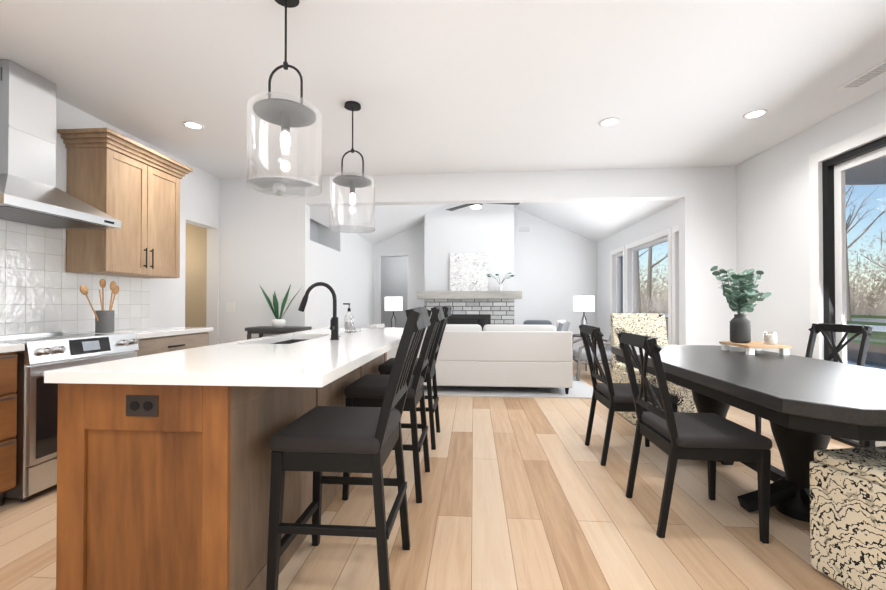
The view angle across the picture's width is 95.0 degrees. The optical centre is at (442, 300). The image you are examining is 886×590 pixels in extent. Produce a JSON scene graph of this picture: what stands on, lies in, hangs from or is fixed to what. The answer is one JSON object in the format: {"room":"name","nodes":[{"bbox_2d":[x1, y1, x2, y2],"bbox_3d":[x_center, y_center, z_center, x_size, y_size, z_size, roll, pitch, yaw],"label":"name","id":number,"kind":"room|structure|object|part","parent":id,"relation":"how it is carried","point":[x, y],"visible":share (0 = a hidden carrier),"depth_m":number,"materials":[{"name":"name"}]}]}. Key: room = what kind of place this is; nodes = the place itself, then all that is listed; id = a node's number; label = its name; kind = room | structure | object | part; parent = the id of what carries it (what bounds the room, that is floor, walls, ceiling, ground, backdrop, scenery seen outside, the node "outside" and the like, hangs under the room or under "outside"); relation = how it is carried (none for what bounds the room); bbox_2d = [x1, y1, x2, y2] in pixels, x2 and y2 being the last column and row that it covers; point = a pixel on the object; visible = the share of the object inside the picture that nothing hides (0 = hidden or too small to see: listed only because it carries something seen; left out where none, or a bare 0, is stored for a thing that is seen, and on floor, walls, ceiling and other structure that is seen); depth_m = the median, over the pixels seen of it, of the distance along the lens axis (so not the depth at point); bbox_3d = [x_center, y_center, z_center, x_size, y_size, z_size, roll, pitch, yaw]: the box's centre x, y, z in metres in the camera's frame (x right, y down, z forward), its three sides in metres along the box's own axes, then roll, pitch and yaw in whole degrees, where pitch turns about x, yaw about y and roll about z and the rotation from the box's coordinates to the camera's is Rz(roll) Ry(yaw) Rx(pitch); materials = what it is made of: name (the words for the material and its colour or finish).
{"room":"kitchen and dining room","nodes":[
{"label":"kitchen and dining room","id":0,"kind":"room"},
{"bbox_2d":[56,98,218,344],"bbox_3d":[-3.142,-0.255,2.081,0.150,2.840,6.450,0,-1,4],"label":"wall","id":1,"kind":"structure","parent":0,"point":[199,197],"depth_m":4.50,"materials":[{"name":"white paint"}]},
{"bbox_2d":[0,60,120,228],"bbox_3d":[-2.742,-1.056,2.720,0.550,1.021,0.770,0,-1,4],"label":"range hood","id":2,"kind":"object","parent":1,"relation":"attached to","point":[31,194],"visible":1,"depth_m":2.73,"materials":[{"name":"silver metal"}]},
{"bbox_2d":[0,220,149,334],"bbox_3d":[-3.059,-0.195,2.119,0.007,0.880,3.840,0,-1,4],"label":"tile backsplash","id":3,"kind":"structure","parent":1,"relation":"attached to","point":[40,292],"depth_m":3.08,"materials":[{"name":"white tile"}]},
{"bbox_2d":[111,300,117,313],"bbox_3d":[-2.939,0.060,3.627,0.005,0.120,0.070,0,-1,4],"label":"switch plate","id":4,"kind":"object","parent":1,"relation":"attached to","point":[115,305],"depth_m":3.64,"materials":[{"name":"white plastic"}]},
{"bbox_2d":[57,128,192,277],"bbox_3d":[-2.744,-0.771,3.600,0.413,1.100,0.960,0,-1,4],"label":"wall cabinet","id":5,"kind":"object","parent":1,"relation":"attached to","point":[132,186],"visible":1,"depth_m":3.35,"materials":[{"name":"brown wood"}]},
{"bbox_2d":[185,223,206,326],"bbox_3d":[-3.523,-0.058,4.891,1.030,2.500,1.100,0,-1,4],"label":"wall","id":6,"kind":"structure","parent":0,"point":[195,276],"depth_m":5.32,"materials":[{"name":"beige paint"}]},
{"bbox_2d":[219,177,309,343],"bbox_3d":[-2.273,-0.681,5.179,1.120,3.750,0.150,0,-1,4],"label":"wall","id":7,"kind":"structure","parent":0,"point":[264,241],"depth_m":5.11,"materials":[{"name":"white paint"}]},
{"bbox_2d":[226,302,234,311],"bbox_3d":[-2.683,0.084,5.124,0.110,0.120,0.006,0,-1,4],"label":"switch plate","id":8,"kind":"object","parent":7,"relation":"attached to","point":[230,306],"depth_m":5.12,"materials":[{"name":"white plastic"}]},
{"bbox_2d":[310,218,373,328],"bbox_3d":[-1.831,-0.663,7.001,0.510,3.750,3.550,0,-1,4],"label":"wall","id":9,"kind":"structure","parent":0,"point":[342,265],"depth_m":6.46,"materials":[{"name":"white paint"}]},
{"bbox_2d":[381,256,407,327],"bbox_3d":[-0.983,-0.064,9.539,1.700,2.600,1.650,0,-1,4],"label":"wall","id":10,"kind":"structure","parent":0,"point":[394,276],"depth_m":10.29,"materials":[{"name":"grey paint"}]},
{"bbox_2d":[0,361,855,589],"bbox_3d":[-0.283,1.218,4.485,7.850,0.060,12.000,0,-1,4],"label":"floor","id":11,"kind":"structure","parent":0,"point":[523,493],"depth_m":2.14,"materials":[{"name":"brown wood"}]},
{"bbox_2d":[0,352,16,505],"bbox_3d":[-2.821,0.717,1.256,0.608,0.880,2.172,0,-1,4],"label":"base cabinet","id":12,"kind":"object","parent":11,"relation":"on","point":[8,401],"depth_m":2.26,"materials":[{"name":"brown wood"}]},
{"bbox_2d":[0,344,24,351],"bbox_3d":[-2.796,0.257,1.260,0.658,0.040,2.174,0,-1,4],"label":"countertop","id":13,"kind":"structure","parent":12,"relation":"on","point":[3,347],"depth_m":2.26,"materials":[{"name":"white stone"}]},
{"bbox_2d":[0,332,138,501],"bbox_3d":[-2.637,0.704,2.721,0.716,0.935,0.760,0,-1,4],"label":"range","id":14,"kind":"object","parent":11,"relation":"on","point":[36,435],"visible":0.54,"depth_m":2.41,"materials":[{"name":"silver metal"}]},
{"bbox_2d":[63,327,212,356],"bbox_3d":[-2.623,0.719,3.563,0.658,0.920,0.918,0,-1,4],"label":"base cabinet","id":15,"kind":"object","parent":11,"relation":"on","point":[154,340],"visible":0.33,"depth_m":3.48,"materials":[{"name":"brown wood"}]},
{"bbox_2d":[80,279,118,332],"bbox_3d":[-2.711,0.041,3.214,0.120,0.429,0.334,0,-1,4],"label":"utensil crock","id":16,"kind":"object","parent":15,"relation":"on","point":[104,321],"visible":1,"depth_m":3.22,"materials":[{"name":"grey ceramic"}]},
{"bbox_2d":[44,327,403,589],"bbox_3d":[-0.766,0.708,2.615,0.959,0.924,2.590,0,-1,4],"label":"kitchen island","id":17,"kind":"object","parent":11,"relation":"on","point":[163,487],"depth_m":1.39,"materials":[{"name":"brown wood"}]},
{"bbox_3d":[-0.766,0.363,2.619,0.959,0.234,2.590,0,-1,4],"label":"kitchen island top","id":18,"kind":"part","parent":17,"relation":"part of","materials":[{"name":"white stone"}]},
{"bbox_2d":[298,282,338,339],"bbox_3d":[-0.795,0.065,2.562,0.267,0.368,0.108,0,-1,4],"label":"kitchen faucet","id":19,"kind":"object","parent":17,"relation":"on","point":[334,329],"visible":1,"depth_m":2.57,"materials":[{"name":"black metal"}]},
{"bbox_2d":[339,303,360,334],"bbox_3d":[-0.704,0.138,3.103,0.110,0.232,0.220,0,-1,4],"label":"soap dispenser","id":20,"kind":"object","parent":17,"relation":"on","point":[349,327],"visible":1,"depth_m":3.04,"materials":[{"name":"clear glass"}]},
{"bbox_2d":[245,326,311,339],"bbox_3d":[-1.978,0.757,4.896,0.670,0.870,0.338,0,-1,4],"label":"console table","id":21,"kind":"object","parent":11,"relation":"on","point":[260,330],"visible":0.31,"depth_m":4.75,"materials":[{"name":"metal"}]},
{"bbox_2d":[260,283,301,326],"bbox_3d":[-1.959,0.056,4.911,0.517,0.530,0.177,0,-1,4],"label":"snake plant","id":22,"kind":"object","parent":21,"relation":"on","point":[278,321],"visible":1,"depth_m":4.87,"materials":[{"name":"green plant"}]},
{"bbox_2d":[266,307,431,589],"bbox_3d":[-0.350,0.595,1.708,0.580,1.137,0.464,0,-1,4],"label":"bar stool","id":23,"kind":"object","parent":11,"relation":"on","point":[318,441],"visible":1,"depth_m":1.50,"materials":[{"name":"black wood"}]},
{"bbox_2d":[369,324,395,359],"bbox_3d":[-0.920,0.825,7.294,0.680,0.780,0.720,0,-1,4],"label":"accent chair","id":24,"kind":"object","parent":11,"relation":"on","point":[391,353],"visible":0.04,"depth_m":6.93,"materials":[{"name":"white fabric"}]},
{"bbox_2d":[342,306,444,502],"bbox_3d":[-0.284,0.603,2.585,0.580,1.137,0.464,0,-1,4],"label":"bar stool","id":25,"kind":"object","parent":11,"relation":"on","point":[367,390],"visible":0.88,"depth_m":2.38,"materials":[{"name":"black wood"}]},
{"bbox_2d":[378,306,451,449],"bbox_3d":[-0.220,0.611,3.443,0.580,1.137,0.464,0,-1,4],"label":"bar stool","id":26,"kind":"object","parent":11,"relation":"on","point":[385,367],"visible":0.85,"depth_m":3.23,"materials":[{"name":"black wood"}]},
{"bbox_2d":[424,375,592,398],"bbox_3d":[0.712,1.200,6.391,2.750,0.012,2.750,0,-1,4],"label":"area rug","id":27,"kind":"object","parent":11,"relation":"on","point":[580,389],"visible":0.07,"depth_m":5.28,"materials":[{"name":"white carpet"}]},
{"bbox_2d":[396,320,572,393],"bbox_3d":[0.544,0.734,5.631,2.230,0.930,0.960,0,-1,4],"label":"sofa","id":28,"kind":"object","parent":27,"relation":"on","point":[533,353],"visible":0.67,"depth_m":5.14,"materials":[{"name":"fabric"}]},
{"bbox_2d":[556,320,569,330],"bbox_3d":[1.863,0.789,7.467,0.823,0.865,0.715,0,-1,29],"label":"pillow","id":29,"kind":"object","parent":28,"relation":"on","point":[562,325],"visible":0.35,"depth_m":7.16,"materials":[{"name":"grey fabric"}]},
{"bbox_2d":[572,334,593,370],"bbox_3d":[2.502,0.914,7.202,0.480,0.601,0.489,0,-1,4],"label":"side table","id":30,"kind":"object","parent":11,"relation":"on","point":[575,335],"visible":0.12,"depth_m":7.09,"materials":[{"name":"grey metal"}]},
{"bbox_2d":[573,296,593,324],"bbox_3d":[2.503,0.253,7.213,0.350,0.720,0.350,0,-1,4],"label":"table lamp","id":31,"kind":"object","parent":30,"relation":"on","point":[583,303],"visible":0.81,"depth_m":7.07,"materials":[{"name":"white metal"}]},
{"bbox_2d":[572,334,612,380],"bbox_3d":[2.402,0.778,6.313,0.823,0.865,0.715,0,-1,4],"label":"lounge chair","id":32,"kind":"object","parent":11,"relation":"on","point":[579,353],"visible":0.4,"depth_m":6.03,"materials":[{"name":"grey fabric"}]},
{"bbox_2d":[579,324,678,465],"bbox_3d":[1.377,0.683,3.082,0.575,0.988,0.487,0,-1,4],"label":"dining chair","id":33,"kind":"object","parent":11,"relation":"on","point":[610,395],"visible":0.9,"depth_m":2.95,"materials":[{"name":"black wood"}]},
{"bbox_2d":[610,313,694,424],"bbox_3d":[2.097,0.662,4.140,0.570,1.045,0.658,0,-1,4],"label":"chair","id":34,"kind":"object","parent":11,"relation":"on","point":[651,325],"visible":0.23,"depth_m":4.33,"materials":[{"name":"fabric"}]},
{"bbox_2d":[617,332,771,543],"bbox_3d":[1.310,0.675,2.194,0.575,0.988,0.487,0,-1,4],"label":"dining chair","id":35,"kind":"object","parent":11,"relation":"on","point":[711,438],"visible":1,"depth_m":2.00,"materials":[{"name":"black wood"}]},
{"bbox_2d":[611,345,885,522],"bbox_3d":[1.990,0.785,2.579,1.130,0.770,2.330,0,-1,4],"label":"dining table","id":36,"kind":"object","parent":11,"relation":"on","point":[806,407],"visible":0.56,"depth_m":2.14,"materials":[{"name":"black wood"}]},
{"bbox_2d":[710,266,791,354],"bbox_3d":[2.390,0.059,3.229,0.369,0.691,0.497,0,-1,4],"label":"centrepiece","id":37,"kind":"object","parent":36,"relation":"on","point":[740,322],"visible":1,"depth_m":3.19,"materials":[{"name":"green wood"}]},
{"bbox_2d":[755,323,872,447],"bbox_3d":[2.958,0.685,3.271,0.575,0.988,0.487,0,-1,-4],"label":"dining chair","id":38,"kind":"object","parent":11,"relation":"on","point":[846,329],"visible":0.29,"depth_m":3.27,"materials":[{"name":"black wood"}]},
{"bbox_2d":[810,446,885,589],"bbox_3d":[1.908,0.637,1.475,0.570,1.045,0.658,0,-1,-8],"label":"chair","id":39,"kind":"object","parent":11,"relation":"on","point":[847,518],"visible":0.96,"depth_m":1.61,"materials":[{"name":"fabric"}]},
{"bbox_2d":[864,441,874,446],"bbox_3d":[2.864,0.675,2.268,0.575,0.988,0.487,0,-1,4],"label":"dining chair","id":40,"kind":"object","parent":11,"relation":"on","point":[869,443],"depth_m":2.48,"materials":[{"name":"black wood"}]},
{"bbox_3d":[-0.970,0.921,7.964,0.480,0.601,0.489,0,-1,4],"label":"side table","id":41,"kind":"object","parent":11,"relation":"on","visible":0},
{"bbox_2d":[385,295,402,327],"bbox_3d":[-0.970,0.260,7.975,0.350,0.720,0.350,0,-1,4],"label":"table lamp","id":42,"kind":"object","parent":41,"relation":"on","point":[393,303],"visible":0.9,"depth_m":7.83,"materials":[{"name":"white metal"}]},
{"bbox_2d":[0,0,885,178],"bbox_3d":[0.038,-1.628,1.780,6.540,0.100,6.300,0,-1,4],"label":"ceiling","id":43,"kind":"structure","parent":0,"point":[449,86],"depth_m":2.82,"materials":[{"name":"white paint"}]},
{"bbox_2d":[182,121,204,129],"bbox_3d":[-2.221,-1.557,3.614,0.170,0.006,0.170,0,-1,4],"label":"recessed light","id":44,"kind":"object","parent":43,"relation":"in","point":[193,125],"visible":1,"depth_m":3.61,"materials":[{"name":"white"}]},
{"bbox_2d":[246,0,321,196],"bbox_3d":[-0.808,-1.075,2.084,0.360,1.000,0.360,0,-1,4],"label":"pendant light","id":45,"kind":"object","parent":43,"relation":"hanging from","point":[285,114],"visible":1,"depth_m":2.07,"materials":[{"name":"black"}]},
{"bbox_2d":[329,101,374,233],"bbox_3d":[-0.721,-1.064,3.240,0.360,1.000,0.360,0,-1,4],"label":"pendant light","id":46,"kind":"object","parent":43,"relation":"hanging from","point":[352,181],"visible":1,"depth_m":3.22,"materials":[{"name":"black"}]},
{"bbox_2d":[599,117,619,126],"bbox_3d":[1.454,-1.558,3.549,0.170,0.006,0.170,0,-1,4],"label":"recessed light","id":47,"kind":"object","parent":43,"relation":"in","point":[608,122],"visible":1,"depth_m":3.55,"materials":[{"name":"white plastic"}]},
{"bbox_2d":[743,109,767,118],"bbox_3d":[2.617,-1.559,3.401,0.170,0.006,0.170,0,-1,4],"label":"recessed light","id":48,"kind":"object","parent":43,"relation":"in","point":[755,114],"visible":1,"depth_m":3.40,"materials":[{"name":"white"}]},
{"bbox_2d":[837,59,885,89],"bbox_3d":[2.963,-1.562,2.799,0.140,0.012,0.390,0,-1,4],"label":"ceiling vent","id":49,"kind":"object","parent":43,"relation":"in","point":[869,75],"visible":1,"depth_m":2.84,"materials":[{"name":"white metal"}]},
{"bbox_2d":[424,204,513,290],"bbox_3d":[0.526,-0.652,8.203,1.750,3.750,0.500,0,-1,4],"label":"wall","id":50,"kind":"structure","parent":0,"point":[488,228],"depth_m":7.96,"materials":[{"name":"white paint"}]},
{"bbox_2d":[424,299,513,330],"bbox_3d":[0.504,0.598,7.902,1.746,1.245,0.075,0,-1,4],"label":"fireplace surround","id":51,"kind":"object","parent":50,"relation":"attached to","point":[482,313],"visible":0.38,"depth_m":7.87,"materials":[{"name":"brick"}]},
{"bbox_2d":[417,291,521,298],"bbox_3d":[0.503,-0.102,7.816,1.991,0.148,0.260,0,-1,4],"label":"fireplace mantel","id":52,"kind":"object","parent":50,"relation":"attached to","point":[469,294],"visible":1,"depth_m":7.69,"materials":[{"name":"grey wood"}]},
{"bbox_2d":[450,253,487,290],"bbox_3d":[0.504,-0.548,7.910,0.740,0.744,0.070,0,-1,4],"label":"canvas art","id":53,"kind":"object","parent":52,"relation":"on","point":[468,271],"visible":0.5,"depth_m":7.90},
{"bbox_2d":[487,273,514,290],"bbox_3d":[1.100,-0.356,7.765,0.541,0.357,0.176,0,-1,4],"label":"mantel plant","id":54,"kind":"object","parent":52,"relation":"on","point":[500,287],"visible":0.94,"depth_m":7.76,"materials":[{"name":"green plant"}]},
{"bbox_2d":[374,207,596,347],"bbox_3d":[0.844,-0.649,8.505,4.900,3.750,0.150,0,-1,4],"label":"wall","id":55,"kind":"structure","parent":0,"point":[555,269],"depth_m":8.34,"materials":[{"name":"white paint"}]},
{"bbox_2d":[517,226,530,232],"bbox_3d":[1.676,-1.465,8.367,0.280,0.140,0.012,0,-1,4],"label":"air vent","id":56,"kind":"object","parent":55,"relation":"in","point":[523,229],"visible":1,"depth_m":8.36,"materials":[{"name":"white metal"}]},
{"bbox_2d":[310,200,678,244],"bbox_3d":[0.717,-1.724,6.820,4.900,1.202,3.550,0,-1,4],"label":"ceiling","id":57,"kind":"structure","parent":0,"point":[596,221],"depth_m":6.98,"materials":[{"name":"white paint"}]},
{"bbox_2d":[446,203,519,210],"bbox_3d":[0.628,-1.832,6.539,1.253,0.648,1.288,0,-1,4],"label":"ceiling fan","id":58,"kind":"object","parent":57,"relation":"hanging from","point":[476,206],"visible":0.48,"depth_m":6.67,"materials":[{"name":"black metal"}]},
{"bbox_2d":[305,167,684,206],"bbox_3d":[0.554,-1.883,4.978,4.550,1.350,0.150,0,-1,4],"label":"header beam","id":59,"kind":"structure","parent":0,"point":[637,184],"depth_m":4.88,"materials":[{"name":"white paint"}]},
{"bbox_2d":[597,202,678,347],"bbox_3d":[3.085,-0.667,6.632,0.150,3.750,3.550,0,-1,4],"label":"wall","id":60,"kind":"structure","parent":0,"point":[663,219],"depth_m":6.71,"materials":[{"name":"white paint"}]},
{"bbox_2d":[610,246,623,312],"bbox_3d":[3.026,-0.118,7.057,0.028,1.570,0.690,0,-1,4],"label":"window","id":61,"kind":"structure","parent":60,"relation":"in","point":[620,249],"depth_m":7.28,"materials":[{"name":"white wood"}]},
{"bbox_2d":[624,225,678,344],"bbox_3d":[2.930,-0.130,5.768,0.028,1.570,1.794,0,-1,4],"label":"window","id":62,"kind":"structure","parent":60,"relation":"in","point":[670,239],"depth_m":5.20,"materials":[{"name":"white wood"}]},
{"bbox_2d":[679,166,737,346],"bbox_3d":[3.181,-0.685,4.770,0.720,3.750,0.150,0,-1,4],"label":"wall","id":63,"kind":"structure","parent":0,"point":[707,222],"depth_m":4.70,"materials":[{"name":"white paint"}]},
{"bbox_2d":[736,88,885,359],"bbox_3d":[3.224,-0.260,1.528,0.150,2.840,6.300,0,-1,4],"label":"wall","id":64,"kind":"structure","parent":0,"point":[772,199],"depth_m":3.94,"materials":[{"name":"white paint"}]},
{"bbox_2d":[809,121,885,447],"bbox_3d":[3.262,-0.075,2.336,0.136,2.485,2.610,0,-1,4],"label":"door","id":65,"kind":"structure","parent":64,"relation":"in","point":[834,169],"depth_m":3.48,"materials":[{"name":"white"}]},
{"bbox_2d":[845,157,885,184],"bbox_3d":[4.848,-1.444,2.195,2.970,0.180,4.950,0,-1,4],"label":"porch roof","id":66,"kind":"structure","parent":64,"relation":"attached to","point":[878,171],"depth_m":4.30,"materials":[{"name":"white"}]},
{"label":"outside","id":67,"kind":"structure","parent":0,"visible":0},
{"bbox_2d":[638,308,885,345],"bbox_3d":[72.924,1.469,19.349,137.170,0.040,230.000,0,-1,4],"label":"lawn","id":68,"kind":"structure","parent":67,"point":[879,339],"depth_m":26.72,"materials":[{"name":"green plant"}]},
{"bbox_2d":[638,246,652,312],"bbox_3d":[18.657,-5.227,39.669,4.508,13.675,4.702,0,-1,4],"label":"tree","id":69,"kind":"object","parent":68,"relation":"on","point":[639,301],"depth_m":39.03,"materials":[{"name":"beige plant"}]},
{"bbox_2d":[646,247,667,312],"bbox_3d":[14.350,-3.797,28.343,5.392,10.604,3.281,0,-1,4],"label":"tree","id":70,"kind":"object","parent":68,"relation":"on","point":[649,287],"depth_m":28.02,"materials":[{"name":"beige plant"}]},
{"bbox_2d":[665,314,885,331],"bbox_3d":[21.515,1.293,4.654,4.500,0.028,101.000,0,-1,4],"label":"road","id":71,"kind":"structure","parent":68,"relation":"on","point":[880,328],"depth_m":21.59,"materials":[{"name":"white asphalt"}]},
{"bbox_2d":[666,324,885,363],"bbox_3d":[11.057,1.339,8.948,4.000,0.018,60.000,0,-1,4],"label":"dirt strip","id":72,"kind":"object","parent":68,"relation":"on","point":[880,352],"depth_m":10.48,"materials":[{"name":"brown"}]},
{"bbox_2d":[667,337,885,369],"bbox_3d":[6.261,1.294,6.300,5.170,0.058,18.000,0,-1,4],"label":"patio","id":73,"kind":"structure","parent":68,"relation":"on","point":[871,364],"depth_m":8.26,"materials":[{"name":"grey concrete"}]},
{"bbox_2d":[621,256,622,312],"bbox_3d":[4.005,-0.516,11.731,0.880,3.655,5.540,0,-1,4],"label":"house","id":74,"kind":"structure","parent":73,"relation":"on","point":[621,283],"depth_m":8.99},
{"bbox_2d":[846,186,885,320],"bbox_3d":[29.426,-3.898,30.584,5.760,10.845,3.453,0,-1,4],"label":"tree","id":75,"kind":"object","parent":68,"relation":"on","point":[847,283],"depth_m":29.92,"materials":[{"name":"beige plant"}]},
{"bbox_2d":[857,202,885,268],"bbox_3d":[45.497,-5.162,40.037,5.114,13.555,6.338,0,-1,4],"label":"tree","id":76,"kind":"object","parent":68,"relation":"on","point":[870,255],"depth_m":41.79,"materials":[{"name":"beige plant"}]},
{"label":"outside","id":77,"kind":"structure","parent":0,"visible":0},
{"bbox_2d":[638,192,885,315],"bbox_3d":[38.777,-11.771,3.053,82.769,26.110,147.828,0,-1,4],"label":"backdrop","id":78,"kind":"structure","parent":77,"point":[864,306],"depth_m":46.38,"materials":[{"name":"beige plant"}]}
]}

